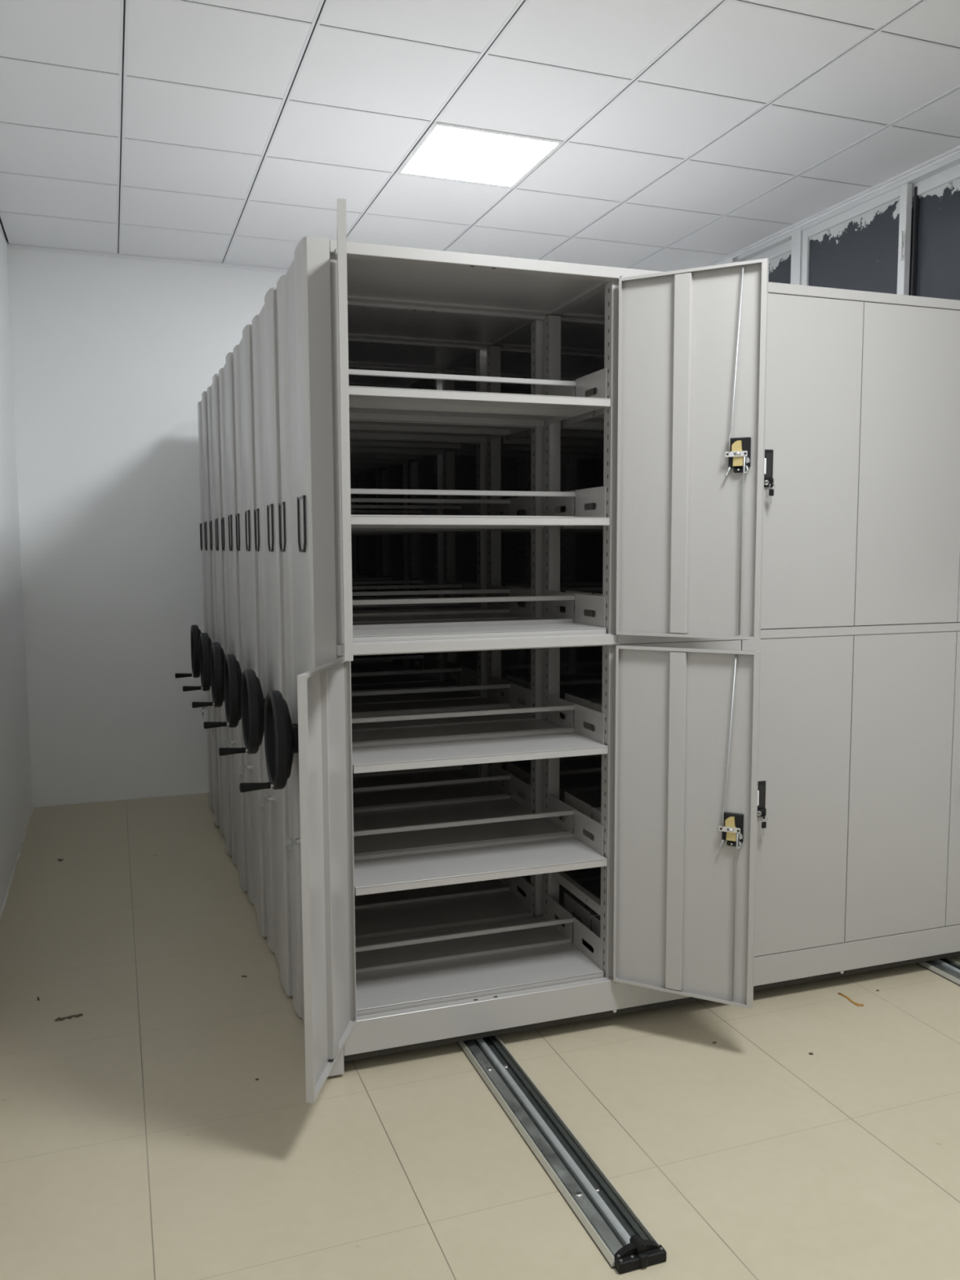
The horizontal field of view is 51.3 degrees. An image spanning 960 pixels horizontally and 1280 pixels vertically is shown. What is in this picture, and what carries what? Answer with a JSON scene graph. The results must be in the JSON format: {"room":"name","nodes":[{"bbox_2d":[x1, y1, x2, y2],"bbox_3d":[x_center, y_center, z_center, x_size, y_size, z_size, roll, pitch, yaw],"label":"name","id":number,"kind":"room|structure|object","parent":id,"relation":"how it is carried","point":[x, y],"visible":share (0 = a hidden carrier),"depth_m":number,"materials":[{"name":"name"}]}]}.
{"room":"archive storage room","nodes":[
{"label":"archive storage room","id":0,"kind":"room"},
{"bbox_2d":[0,222,32,913],"bbox_3d":[-1.115,-0.266,1.353,0.150,3.391,9.900,-2,6,-20],"label":"wall","id":1,"kind":"structure","parent":0,"point":[15,779],"depth_m":5.21,"materials":[{"name":"paint"}]},
{"bbox_2d":[0,223,7,247],"bbox_3d":[-1.046,-1.845,1.224,0.004,0.021,9.580,-2,6,-20],"label":"trim","id":2,"kind":"structure","parent":1,"relation":"attached to","point":[1,228],"depth_m":5.51,"materials":[{"name":"white"}]},
{"bbox_2d":[0,808,33,918],"bbox_3d":[-2.137,1.141,4.518,0.006,0.011,3.182,-2,6,-20],"label":"trim","id":3,"kind":"structure","parent":1,"relation":"attached to","point":[6,895],"depth_m":4.84,"materials":[{"name":"white ceramic"}]},
{"bbox_2d":[6,240,286,807],"bbox_3d":[-0.826,-0.758,6.632,4.056,3.391,0.150,-2,6,-20],"label":"wall","id":4,"kind":"structure","parent":0,"point":[113,359],"depth_m":6.05,"materials":[{"name":"paint"}]},
{"bbox_2d":[35,791,208,807],"bbox_3d":[-2.080,0.981,6.243,1.291,0.011,0.006,-2,6,-20],"label":"trim","id":5,"kind":"structure","parent":4,"relation":"attached to","point":[50,805],"depth_m":6.20,"materials":[{"name":"white ceramic"}]},
{"bbox_2d":[6,243,288,272],"bbox_3d":[-0.804,-2.328,6.407,4.056,0.021,0.016,-2,6,-20],"label":"trim","id":6,"kind":"structure","parent":4,"relation":"attached to","point":[9,246],"depth_m":5.97,"materials":[{"name":"white"}]},
{"bbox_2d":[0,792,959,1279],"bbox_3d":[0.866,1.396,2.237,4.456,0.100,10.000,-2,6,-20],"label":"floor","id":7,"kind":"structure","parent":0,"point":[140,1139],"depth_m":2.73,"materials":[{"name":"tile"}]},
{"bbox_2d":[54,1013,83,1021],"bbox_3d":[-1.365,1.253,3.315,0.088,0.004,0.033,-2,6,-19],"label":"dirt fleck","id":8,"kind":"object","parent":7,"relation":"on","point":[78,1015],"visible":1,"depth_m":3.31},
{"bbox_2d":[182,373,566,855],"bbox_3d":[-0.146,-0.166,5.594,2.943,2.378,0.560,-2,6,-19],"label":"shelving unit","id":9,"kind":"object","parent":7,"relation":"on","point":[213,393],"visible":0.19,"depth_m":5.24,"materials":[{"name":"grey paint"}]},
{"bbox_2d":[174,391,604,826],"bbox_3d":[-0.346,-0.214,6.125,2.943,2.378,0.564,-2,6,-19],"label":"shelving unit","id":10,"kind":"object","parent":7,"relation":"on","point":[366,550],"visible":0.14,"depth_m":6.33,"materials":[{"name":"grey paint"}]},
{"bbox_2d":[191,351,595,891],"bbox_3d":[0.054,-0.118,5.066,2.943,2.378,0.560,-2,6,-19],"label":"shelving unit","id":11,"kind":"object","parent":7,"relation":"on","point":[226,379],"visible":0.2,"depth_m":4.75,"materials":[{"name":"grey paint"}]},
{"bbox_2d":[203,324,604,937],"bbox_3d":[0.254,-0.070,4.538,2.943,2.378,0.560,-2,6,-19],"label":"shelving unit","id":12,"kind":"object","parent":7,"relation":"on","point":[446,360],"visible":0.28,"depth_m":4.24,"materials":[{"name":"grey paint"}]},
{"bbox_2d":[218,287,604,996],"bbox_3d":[0.454,-0.021,4.010,2.943,2.378,0.560,-2,6,-19],"label":"shelving unit","id":13,"kind":"object","parent":7,"relation":"on","point":[433,908],"visible":0.41,"depth_m":3.74,"materials":[{"name":"grey paint"}]},
{"bbox_2d":[457,1035,666,1274],"bbox_3d":[-0.399,1.143,4.229,0.128,0.047,4.442,-2,6,-20],"label":"rail","id":14,"kind":"object","parent":7,"relation":"on","point":[623,1239],"visible":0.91,"depth_m":2.50,"materials":[{"name":"grey metal"}]},
{"bbox_2d":[239,198,959,1102],"bbox_3d":[0.724,0.045,3.279,2.943,2.378,0.992,-2,6,-19],"label":"shelving unit","id":15,"kind":"object","parent":7,"relation":"on","point":[775,728],"visible":1,"depth_m":3.17,"materials":[{"name":"grey paint"}]},
{"bbox_2d":[837,992,863,1005],"bbox_3d":[1.272,1.232,3.425,0.025,0.004,0.110,-2,6,-19],"label":"scrap","id":16,"kind":"object","parent":7,"relation":"on","point":[840,993],"visible":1,"depth_m":3.42,"materials":[{"name":"brown"}]},
{"bbox_2d":[915,957,959,986],"bbox_3d":[1.297,1.081,4.808,0.128,0.047,4.442,-2,6,-20],"label":"rail","id":17,"kind":"object","parent":7,"relation":"on","point":[948,968],"visible":0.02,"depth_m":3.65,"materials":[{"name":"grey metal"}]},
{"bbox_2d":[0,0,959,271],"bbox_3d":[0.852,-1.979,1.924,4.256,0.102,9.800,-2,6,-20],"label":"ceiling","id":18,"kind":"structure","parent":0,"point":[695,133],"depth_m":4.04,"materials":[{"name":"grey tile"}]},
{"bbox_2d":[395,121,564,188],"bbox_3d":[-0.014,-2.169,4.480,0.594,0.018,0.594,-2,6,-20],"label":"recessed light","id":19,"kind":"object","parent":18,"relation":"in","point":[446,151],"visible":1,"depth_m":4.45,"materials":[{"name":"white plastic"}]},
{"bbox_2d":[714,149,959,265],"bbox_3d":[2.865,-0.419,2.811,0.221,3.391,9.900,-2,6,-20],"label":"wall","id":20,"kind":"structure","parent":0,"point":[731,260],"depth_m":5.08,"materials":[{"name":"glass"},{"name":"painted metal"}]},
{"bbox_2d":[706,145,959,266],"bbox_3d":[2.750,-1.996,2.614,0.015,0.011,9.580,-2,6,-20],"label":"trim","id":21,"kind":"structure","parent":20,"relation":"attached to","point":[956,148],"depth_m":5.05,"materials":[{"name":"white metal"}]},
{"bbox_2d":[733,153,959,300],"bbox_3d":[2.220,-1.124,4.327,0.118,2.020,3.800,-2,6,-20],"label":"window","id":22,"kind":"structure","parent":20,"relation":"in","point":[903,237],"depth_m":4.83,"materials":[{"name":"white"}]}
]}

